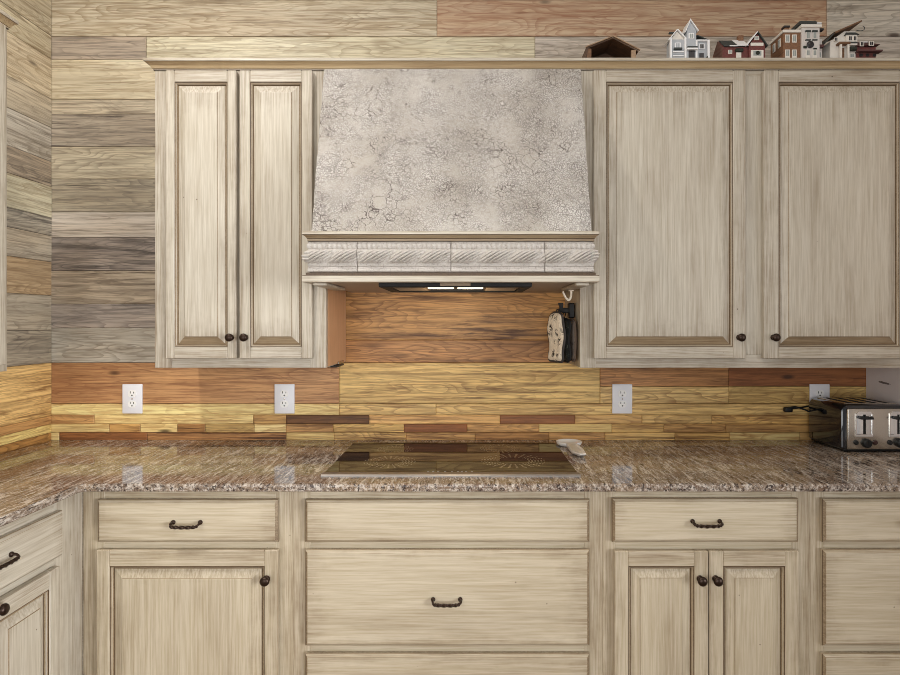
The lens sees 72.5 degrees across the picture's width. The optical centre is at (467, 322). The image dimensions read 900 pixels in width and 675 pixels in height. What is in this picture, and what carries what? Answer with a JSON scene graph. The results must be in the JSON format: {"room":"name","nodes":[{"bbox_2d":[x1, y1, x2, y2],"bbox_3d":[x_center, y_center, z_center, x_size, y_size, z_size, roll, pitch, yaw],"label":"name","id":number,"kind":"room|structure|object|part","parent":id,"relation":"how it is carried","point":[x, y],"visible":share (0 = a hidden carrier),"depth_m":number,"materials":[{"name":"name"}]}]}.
{"room":"kitchen","nodes":[
{"label":"kitchen","id":0,"kind":"room"},
{"bbox_2d":[0,0,51,454],"bbox_3d":[-1.657,-0.127,0.915,0.030,3.002,3.029,0,0,0],"label":"wall","id":1,"kind":"structure","parent":0,"point":[25,387],"depth_m":2.29,"materials":[{"name":"brown wood"}]},
{"bbox_2d":[0,22,6,371],"bbox_3d":[-1.469,-0.375,1.420,0.341,1.032,0.750,0,0,0],"label":"upper cabinet","id":2,"kind":"object","parent":1,"relation":"attached to","point":[3,31],"visible":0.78,"depth_m":1.75,"materials":[{"name":"beige paint"}]},
{"bbox_2d":[0,9,18,29],"bbox_3d":[-1.484,-0.877,1.428,0.308,0.033,0.775,0,0,0],"label":"crown molding","id":3,"kind":"structure","parent":2,"relation":"attached to","point":[6,19],"depth_m":1.78,"materials":[{"name":"beige paint"}]},
{"bbox_2d":[51,0,899,439],"bbox_3d":[0.359,-0.127,2.435,4.082,3.002,0.030,0,0,0],"label":"wall","id":4,"kind":"structure","parent":0,"point":[417,366],"depth_m":2.42,"materials":[{"name":"brown wood"}]},
{"bbox_2d":[122,384,142,413],"bbox_3d":[-1.323,0.299,2.416,0.079,0.116,0.007,0,0,0],"label":"wall outlet","id":5,"kind":"object","parent":4,"relation":"attached to","point":[132,394],"visible":1,"depth_m":2.41,"materials":[{"name":"white plastic"}]},
{"bbox_2d":[128,401,135,407],"bbox_3d":[-1.323,0.319,2.413,0.033,0.027,0.002,0,0,0],"label":"socket","id":6,"kind":"object","parent":5,"relation":"attached to","point":[131,404],"depth_m":2.41,"materials":[{"name":"white plastic"}]},
{"bbox_2d":[128,390,135,396],"bbox_3d":[-1.323,0.278,2.413,0.033,0.027,0.002,0,0,0],"label":"socket","id":7,"kind":"object","parent":5,"relation":"attached to","point":[131,393],"depth_m":2.41,"materials":[{"name":"white plastic"}]},
{"bbox_2d":[155,70,345,367],"bbox_3d":[-0.769,-0.365,2.228,0.596,1.052,0.379,0,0,0],"label":"upper cabinet","id":8,"kind":"object","parent":4,"relation":"attached to","point":[236,152],"visible":0.96,"depth_m":2.07,"materials":[{"name":"beige paint"}]},
{"bbox_3d":[-0.902,-0.367,2.076,0.179,0.894,0.010,0,0,0],"label":"moulding","id":9,"kind":"part","parent":8,"relation":"part of","materials":[{"name":"beige paint"}]},
{"bbox_3d":[-0.902,-0.367,2.079,0.239,0.974,0.020,0,0,0],"label":"door","id":10,"kind":"part","parent":8,"relation":"part of","materials":[{"name":"beige paint"}]},
{"bbox_3d":[-0.902,-0.367,2.079,0.170,0.885,0.018,0,0,0],"label":"panel","id":11,"kind":"part","parent":8,"relation":"part of","materials":[{"name":"beige paint"}]},
{"bbox_3d":[-0.799,0.049,2.054,0.028,0.028,0.030,0,0,0],"label":"knob","id":12,"kind":"part","parent":8,"relation":"part of","materials":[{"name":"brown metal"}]},
{"bbox_3d":[-0.750,0.049,2.054,0.028,0.028,0.030,0,0,0],"label":"knob","id":13,"kind":"part","parent":8,"relation":"part of","materials":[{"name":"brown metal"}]},
{"bbox_3d":[-0.649,-0.367,2.076,0.174,0.894,0.010,0,0,0],"label":"moulding","id":14,"kind":"part","parent":8,"relation":"part of","materials":[{"name":"beige paint"}]},
{"bbox_3d":[-0.649,-0.367,2.079,0.246,0.974,0.020,0,0,0],"label":"door","id":15,"kind":"part","parent":8,"relation":"part of","materials":[{"name":"beige paint"}]},
{"bbox_3d":[-0.649,-0.367,2.079,0.165,0.885,0.018,0,0,0],"label":"panel","id":16,"kind":"part","parent":8,"relation":"part of","materials":[{"name":"beige paint"}]},
{"bbox_3d":[-0.482,-0.353,2.263,0.003,1.006,0.306,0,0,0],"label":"panel","id":17,"kind":"part","parent":8,"relation":"part of","materials":[{"name":"brown wood"}]},
{"bbox_2d":[275,384,294,413],"bbox_3d":[-0.723,0.299,2.416,0.079,0.116,0.007,0,0,0],"label":"wall outlet","id":18,"kind":"object","parent":4,"relation":"attached to","point":[284,393],"visible":1,"depth_m":2.41,"materials":[{"name":"white plastic"}]},
{"bbox_2d":[280,401,287,407],"bbox_3d":[-0.723,0.319,2.413,0.033,0.027,0.002,0,0,0],"label":"socket","id":19,"kind":"object","parent":18,"relation":"attached to","point":[283,404],"depth_m":2.41,"materials":[{"name":"white plastic"}]},
{"bbox_2d":[280,390,288,396],"bbox_3d":[-0.723,0.278,2.413,0.033,0.027,0.002,0,0,0],"label":"socket","id":20,"kind":"object","parent":18,"relation":"attached to","point":[283,393],"depth_m":2.41,"materials":[{"name":"white plastic"}]},
{"bbox_2d":[302,69,599,292],"bbox_3d":[-0.051,-0.481,2.092,0.873,0.756,0.650,0,0,0],"label":"range hood","id":21,"kind":"object","parent":4,"relation":"attached to","point":[427,180],"visible":1,"depth_m":1.90,"materials":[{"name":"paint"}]},
{"bbox_3d":[-0.436,-0.115,1.938,0.040,0.009,0.275,0,0,0],"label":"rail","id":22,"kind":"part","parent":21,"relation":"part of","materials":[{"name":"beige paint"}]},
{"bbox_2d":[562,290,573,300],"bbox_3d":[0.337,-0.093,2.062,0.040,0.039,0.020,0,0,0],"label":"hook","id":23,"kind":"object","parent":21,"relation":"attached to","point":[564,295],"visible":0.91,"depth_m":2.06,"materials":[{"name":"beige plastic"}]},
{"bbox_3d":[0.336,-0.115,1.938,0.040,0.009,0.275,0,0,0],"label":"rail","id":24,"kind":"part","parent":21,"relation":"part of","materials":[{"name":"beige paint"}]},
{"bbox_2d":[612,384,631,413],"bbox_3d":[0.608,0.299,2.416,0.079,0.116,0.007,0,0,0],"label":"wall outlet","id":25,"kind":"object","parent":4,"relation":"attached to","point":[621,393],"visible":1,"depth_m":2.41,"materials":[{"name":"white plastic"}]},
{"bbox_2d":[618,401,626,407],"bbox_3d":[0.608,0.319,2.413,0.033,0.027,0.002,0,0,0],"label":"socket","id":26,"kind":"object","parent":25,"relation":"attached to","point":[621,404],"depth_m":2.41,"materials":[{"name":"white plastic"}]},
{"bbox_2d":[618,390,626,396],"bbox_3d":[0.608,0.278,2.413,0.033,0.027,0.002,0,0,0],"label":"socket","id":27,"kind":"object","parent":25,"relation":"attached to","point":[621,393],"depth_m":2.41,"materials":[{"name":"white plastic"}]},
{"bbox_2d":[565,70,899,367],"bbox_3d":[0.975,-0.369,2.228,1.187,1.044,0.379,0,0,0],"label":"upper cabinet","id":28,"kind":"object","parent":4,"relation":"attached to","point":[742,218],"visible":0.95,"depth_m":2.07,"materials":[{"name":"beige paint"}]},
{"bbox_2d":[143,58,899,70],"bbox_3d":[0.643,-0.877,2.241,3.474,0.033,0.355,0,0,0],"label":"crown molding","id":29,"kind":"structure","parent":28,"relation":"attached to","point":[157,64],"depth_m":2.08,"materials":[{"name":"beige paint"}]},
{"bbox_2d":[558,303,574,317],"bbox_3d":[0.351,-0.045,2.192,0.058,0.054,0.033,0,0,0],"label":"hook rack","id":30,"kind":"object","parent":28,"relation":"attached to","point":[570,310],"visible":0.96,"depth_m":2.18,"materials":[{"name":"black plastic"}]},
{"bbox_2d":[547,309,565,362],"bbox_3d":[0.315,0.044,2.161,0.037,0.189,0.124,0,0,-17],"label":"pot holder","id":31,"kind":"object","parent":30,"relation":"hanging from","point":[556,332],"visible":1,"depth_m":2.14,"materials":[{"name":"grey fabric"}]},
{"bbox_2d":[563,313,571,362],"bbox_3d":[0.341,0.045,2.175,0.030,0.188,0.130,0,0,-13],"label":"pot holder","id":32,"kind":"object","parent":30,"relation":"hanging from","point":[567,350],"visible":0.49,"depth_m":2.12,"materials":[{"name":"black fabric"}]},
{"bbox_2d":[568,318,576,361],"bbox_3d":[0.366,0.043,2.180,0.018,0.185,0.129,0,0,-5],"label":"pot holder","id":33,"kind":"object","parent":30,"relation":"hanging from","point":[573,335],"visible":0.48,"depth_m":2.13,"materials":[{"name":"brown fabric"}]},
{"bbox_2d":[582,35,639,57],"bbox_3d":[0.487,-0.934,2.138,0.194,0.081,0.124,0,0,0],"label":"wooden shelter","id":34,"kind":"object","parent":28,"relation":"on","point":[612,46],"visible":0.61,"depth_m":2.11,"materials":[{"name":"brown wood"}]},
{"bbox_3d":[0.411,-0.912,2.083,0.016,0.037,0.009,0,0,0],"label":"post","id":35,"kind":"part","parent":34,"relation":"part of","materials":[{"name":"brown wood"}]},
{"bbox_3d":[0.562,-0.910,2.083,0.015,0.032,0.009,0,0,0],"label":"post","id":36,"kind":"part","parent":34,"relation":"part of","materials":[{"name":"brown wood"}]},
{"bbox_3d":[0.681,-0.367,2.079,0.515,0.974,0.020,0,0,0],"label":"door","id":37,"kind":"part","parent":28,"relation":"part of","materials":[{"name":"beige paint"}]},
{"bbox_3d":[0.681,-0.367,2.079,0.420,0.885,0.018,0,0,0],"label":"panel","id":38,"kind":"part","parent":28,"relation":"part of","materials":[{"name":"beige paint"}]},
{"bbox_3d":[0.681,-0.367,2.076,0.429,0.894,0.010,0,0,0],"label":"moulding","id":39,"kind":"part","parent":28,"relation":"part of","materials":[{"name":"beige paint"}]},
{"bbox_2d":[664,18,709,57],"bbox_3d":[0.752,-0.964,2.103,0.143,0.141,0.065,0,0,0],"label":"house","id":40,"kind":"object","parent":28,"relation":"on","point":[685,44],"visible":0.84,"depth_m":2.08,"materials":[{"name":"grey"}]},
{"bbox_3d":[0.689,-0.931,2.083,0.005,0.074,0.010,0,0,0],"label":"corner post","id":41,"kind":"part","parent":40,"relation":"part of","materials":[{"name":"white"}]},
{"bbox_3d":[0.738,-0.931,2.083,0.005,0.074,0.010,0,0,0],"label":"corner post","id":42,"kind":"part","parent":40,"relation":"part of","materials":[{"name":"white"}]},
{"bbox_3d":[0.759,-0.909,2.080,0.020,0.030,0.004,0,0,0],"label":"door","id":43,"kind":"part","parent":40,"relation":"part of","materials":[{"name":"black"}]},
{"bbox_3d":[0.817,-0.927,2.083,0.005,0.065,0.010,0,0,0],"label":"corner post","id":44,"kind":"part","parent":40,"relation":"part of","materials":[{"name":"white"}]},
{"bbox_2d":[713,31,767,57],"bbox_3d":[0.940,-0.944,2.119,0.150,0.101,0.098,0,0,0],"label":"house","id":45,"kind":"object","parent":28,"relation":"on","point":[755,46],"visible":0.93,"depth_m":2.08,"materials":[{"name":"red"}]},
{"bbox_3d":[0.920,-0.907,2.085,0.017,0.026,0.004,0,0,0],"label":"door","id":46,"kind":"part","parent":45,"relation":"part of","materials":[{"name":"beige"}]},
{"bbox_3d":[0.915,0.049,2.054,0.028,0.028,0.030,0,0,0],"label":"knob","id":47,"kind":"part","parent":28,"relation":"part of","materials":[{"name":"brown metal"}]},
{"bbox_3d":[1.030,0.049,2.054,0.028,0.028,0.030,0,0,0],"label":"knob","id":48,"kind":"part","parent":28,"relation":"part of","materials":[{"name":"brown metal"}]},
{"bbox_2d":[769,21,823,57],"bbox_3d":[1.138,-0.961,2.120,0.141,0.134,0.104,0,0,0],"label":"house","id":49,"kind":"object","parent":28,"relation":"on","point":[803,40],"visible":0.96,"depth_m":2.08,"materials":[{"name":"white ceramic"}]},
{"bbox_3d":[1.098,-0.989,2.124,0.062,0.009,0.096,0,0,0],"label":"cornice","id":50,"kind":"part","parent":49,"relation":"part of","materials":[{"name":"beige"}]},
{"bbox_3d":[1.160,-1.004,2.119,0.070,0.010,0.099,0,0,0],"label":"cornice","id":51,"kind":"part","parent":49,"relation":"part of","materials":[{"name":"beige"}]},
{"bbox_3d":[1.254,-0.367,2.079,0.511,0.974,0.020,0,0,0],"label":"door","id":52,"kind":"part","parent":28,"relation":"part of","materials":[{"name":"beige paint"}]},
{"bbox_3d":[1.254,-0.367,2.079,0.400,0.885,0.018,0,0,0],"label":"panel","id":53,"kind":"part","parent":28,"relation":"part of","materials":[{"name":"beige paint"}]},
{"bbox_3d":[1.254,-0.367,2.076,0.409,0.894,0.010,0,0,0],"label":"moulding","id":54,"kind":"part","parent":28,"relation":"part of","materials":[{"name":"beige paint"}]},
{"bbox_2d":[822,20,882,57],"bbox_3d":[1.304,-0.960,2.116,0.192,0.131,0.097,0,0,0],"label":"house","id":55,"kind":"object","parent":28,"relation":"on","point":[843,43],"visible":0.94,"depth_m":2.08,"materials":[{"name":"beige"}]},
{"bbox_2d":[809,384,829,401],"bbox_3d":[1.386,0.299,2.416,0.079,0.116,0.007,0,0,0],"label":"wall outlet","id":56,"kind":"object","parent":4,"relation":"attached to","point":[815,390],"visible":0.34,"depth_m":2.41,"materials":[{"name":"white plastic"}]},
{"bbox_2d":[816,390,823,396],"bbox_3d":[1.386,0.278,2.413,0.033,0.027,0.002,0,0,0],"label":"socket","id":57,"kind":"object","parent":56,"relation":"attached to","point":[819,393],"depth_m":2.41,"materials":[{"name":"white plastic"}]},
{"bbox_2d":[866,368,899,403],"bbox_3d":[1.631,0.258,1.935,0.120,2.232,0.969,0,0,0],"label":"wall","id":58,"kind":"structure","parent":0,"point":[883,384],"depth_m":2.32,"materials":[{"name":"grey paint"}]},
{"bbox_3d":[1.164,1.399,-0.275,5.672,0.050,5.450,0,0,0],"label":"floor","id":59,"kind":"structure","parent":0,"visible":0},
{"bbox_2d":[0,492,82,674],"bbox_3d":[-1.354,0.928,1.134,0.569,0.892,1.300,0,0,0],"label":"base cabinet","id":60,"kind":"object","parent":59,"relation":"on","point":[41,551],"visible":0.98,"depth_m":1.60,"materials":[{"name":"beige paint"}]},
{"bbox_3d":[-1.085,0.666,1.425,0.030,0.028,0.028,0,0,0],"label":"knob","id":61,"kind":"part","parent":60,"relation":"part of","materials":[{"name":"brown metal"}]},
{"bbox_3d":[-1.086,0.560,1.435,0.029,0.020,0.091,0,0,0],"label":"handle","id":62,"kind":"part","parent":60,"relation":"part of","materials":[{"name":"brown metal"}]},
{"bbox_3d":[-1.110,0.949,1.525,0.018,0.488,0.167,0,0,0],"label":"panel","id":63,"kind":"part","parent":60,"relation":"part of","materials":[{"name":"beige paint"}]},
{"bbox_3d":[-1.107,0.949,1.525,0.010,0.497,0.176,0,0,0],"label":"moulding","id":64,"kind":"part","parent":60,"relation":"part of","materials":[{"name":"beige paint"}]},
{"bbox_3d":[-1.110,0.949,1.525,0.020,0.589,0.260,0,0,0],"label":"door","id":65,"kind":"part","parent":60,"relation":"part of","materials":[{"name":"beige paint"}]},
{"bbox_3d":[-1.110,0.572,1.431,0.020,0.123,0.482,0,0,0],"label":"drawer","id":66,"kind":"part","parent":60,"relation":"part of","materials":[{"name":"beige paint"}]},
{"bbox_2d":[0,440,899,526],"bbox_3d":[-0.035,0.471,1.434,3.209,0.022,1.968,0,0,0],"label":"countertop","id":67,"kind":"structure","parent":60,"relation":"on","point":[34,478],"depth_m":1.94,"materials":[{"name":"brown stone"}]},
{"bbox_2d":[321,442,580,476],"bbox_3d":[-0.051,0.456,2.083,0.778,0.007,0.503,0,0,0],"label":"cooktop","id":68,"kind":"object","parent":67,"relation":"in","point":[361,459],"visible":1,"depth_m":2.03,"materials":[{"name":"black glass"}]},
{"bbox_2d":[556,439,585,455],"bbox_3d":[0.380,0.452,2.215,0.096,0.016,0.274,0,0,0],"label":"spoon rest","id":69,"kind":"object","parent":67,"relation":"on","point":[573,445],"visible":1,"depth_m":2.27,"materials":[{"name":"white ceramic"}]},
{"bbox_2d":[783,397,899,450],"bbox_3d":[1.405,0.374,2.282,0.333,0.172,0.264,0,0,0],"label":"toaster","id":70,"kind":"object","parent":67,"relation":"on","point":[842,423],"visible":1,"depth_m":2.18,"materials":[{"name":"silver metal"}]},
{"bbox_3d":[1.304,0.338,2.401,0.130,0.044,0.025,0,0,0],"label":"power cord","id":71,"kind":"part","parent":70,"relation":"part of","materials":[{"name":"black plastic"}]},
{"bbox_3d":[1.444,0.290,2.288,0.185,0.003,0.172,0,0,0],"label":"plate","id":72,"kind":"part","parent":70,"relation":"part of","materials":[{"name":"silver metal"}]},
{"bbox_3d":[1.403,0.335,2.161,0.044,0.008,0.022,0,0,0],"label":"lever","id":73,"kind":"part","parent":70,"relation":"part of","materials":[{"name":"black plastic"}]},
{"bbox_3d":[1.444,0.376,2.177,0.199,0.144,0.010,0,0,0],"label":"panel","id":74,"kind":"part","parent":70,"relation":"part of","materials":[{"name":"silver metal"}]},
{"bbox_2d":[83,492,292,674],"bbox_3d":[-0.815,0.928,2.075,0.612,0.892,0.683,0,0,0],"label":"base cabinet","id":75,"kind":"object","parent":59,"relation":"on","point":[175,583],"visible":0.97,"depth_m":1.76,"materials":[{"name":"paint"}]},
{"bbox_3d":[-0.808,0.576,1.750,0.091,0.020,0.029,0,0,0],"label":"handle","id":76,"kind":"part","parent":75,"relation":"part of","materials":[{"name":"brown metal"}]},
{"bbox_3d":[-0.809,0.949,1.774,0.522,0.589,0.020,0,0,0],"label":"door","id":77,"kind":"part","parent":75,"relation":"part of","materials":[{"name":"paint"}]},
{"bbox_3d":[-0.809,0.949,1.771,0.446,0.497,0.010,0,0,0],"label":"moulding","id":78,"kind":"part","parent":75,"relation":"part of","materials":[{"name":"paint"}]},
{"bbox_3d":[-0.809,0.572,1.774,0.522,0.123,0.020,0,0,0],"label":"drawer","id":79,"kind":"part","parent":75,"relation":"part of","materials":[{"name":"paint"}]},
{"bbox_3d":[-0.809,0.949,1.774,0.437,0.488,0.018,0,0,0],"label":"panel","id":80,"kind":"part","parent":75,"relation":"part of","materials":[{"name":"paint"}]},
{"bbox_3d":[-0.578,0.735,1.749,0.028,0.028,0.030,0,0,0],"label":"knob","id":81,"kind":"part","parent":75,"relation":"part of","materials":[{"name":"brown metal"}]},
{"bbox_2d":[293,492,601,674],"bbox_3d":[-0.059,0.928,2.076,0.901,0.892,0.682,0,0,0],"label":"base cabinet","id":82,"kind":"object","parent":59,"relation":"on","point":[385,583],"visible":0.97,"depth_m":1.76,"materials":[{"name":"paint"}]},
{"bbox_3d":[-0.060,1.100,1.774,0.822,0.289,0.020,0,0,0],"label":"drawer","id":83,"kind":"part","parent":82,"relation":"part of","materials":[{"name":"paint"}]},
{"bbox_3d":[-0.060,0.793,1.774,0.822,0.278,0.020,0,0,0],"label":"drawer","id":84,"kind":"part","parent":82,"relation":"part of","materials":[{"name":"paint"}]},
{"bbox_3d":[-0.061,0.798,1.750,0.091,0.020,0.029,0,0,0],"label":"handle","id":85,"kind":"part","parent":82,"relation":"part of","materials":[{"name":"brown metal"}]},
{"bbox_3d":[-0.060,0.572,1.774,0.822,0.123,0.020,0,0,0],"label":"drawer","id":86,"kind":"part","parent":82,"relation":"part of","materials":[{"name":"paint"}]},
{"bbox_2d":[602,492,808,674],"bbox_3d":[0.692,0.928,2.075,0.601,0.892,0.683,0,0,0],"label":"base cabinet","id":87,"kind":"object","parent":59,"relation":"on","point":[694,583],"visible":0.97,"depth_m":1.76,"materials":[{"name":"paint"}]},
{"bbox_3d":[0.557,0.950,1.774,0.181,0.490,0.018,0,0,0],"label":"panel","id":88,"kind":"part","parent":87,"relation":"part of","materials":[{"name":"paint"}]},
{"bbox_3d":[0.557,0.950,1.774,0.270,0.587,0.020,0,0,0],"label":"door","id":89,"kind":"part","parent":87,"relation":"part of","materials":[{"name":"paint"}]},
{"bbox_3d":[0.557,0.950,1.771,0.190,0.499,0.010,0,0,0],"label":"moulding","id":90,"kind":"part","parent":87,"relation":"part of","materials":[{"name":"paint"}]},
{"bbox_3d":[0.667,0.735,1.749,0.028,0.028,0.030,0,0,0],"label":"knob","id":91,"kind":"part","parent":87,"relation":"part of","materials":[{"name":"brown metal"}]},
{"bbox_3d":[0.685,0.570,1.774,0.538,0.126,0.020,0,0,0],"label":"drawer","id":92,"kind":"part","parent":87,"relation":"part of","materials":[{"name":"paint"}]},
{"bbox_3d":[0.685,0.574,1.750,0.091,0.020,0.029,0,0,0],"label":"handle","id":93,"kind":"part","parent":87,"relation":"part of","materials":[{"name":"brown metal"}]},
{"bbox_3d":[0.712,0.735,1.749,0.028,0.028,0.030,0,0,0],"label":"knob","id":94,"kind":"part","parent":87,"relation":"part of","materials":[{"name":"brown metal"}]},
{"bbox_3d":[0.825,0.950,1.774,0.170,0.490,0.018,0,0,0],"label":"panel","id":95,"kind":"part","parent":87,"relation":"part of","materials":[{"name":"paint"}]},
{"bbox_3d":[0.825,0.950,1.774,0.259,0.587,0.020,0,0,0],"label":"door","id":96,"kind":"part","parent":87,"relation":"part of","materials":[{"name":"paint"}]},
{"bbox_3d":[0.825,0.950,1.771,0.179,0.499,0.010,0,0,0],"label":"moulding","id":97,"kind":"part","parent":87,"relation":"part of","materials":[{"name":"paint"}]},
{"bbox_2d":[809,492,899,674],"bbox_3d":[1.281,0.928,2.076,0.576,0.892,0.682,0,0,0],"label":"base cabinet","id":98,"kind":"object","parent":59,"relation":"on","point":[854,537],"visible":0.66,"depth_m":1.76,"materials":[{"name":"paint"}]},
{"bbox_3d":[1.292,1.100,1.774,0.538,0.289,0.020,0,0,0],"label":"drawer","id":99,"kind":"part","parent":98,"relation":"part of","materials":[{"name":"paint"}]},
{"bbox_3d":[1.292,0.793,1.774,0.538,0.278,0.020,0,0,0],"label":"drawer","id":100,"kind":"part","parent":98,"relation":"part of","materials":[{"name":"paint"}]},
{"bbox_3d":[1.292,0.571,1.774,0.538,0.125,0.020,0,0,0],"label":"drawer","id":101,"kind":"part","parent":98,"relation":"part of","materials":[{"name":"paint"}]}
]}

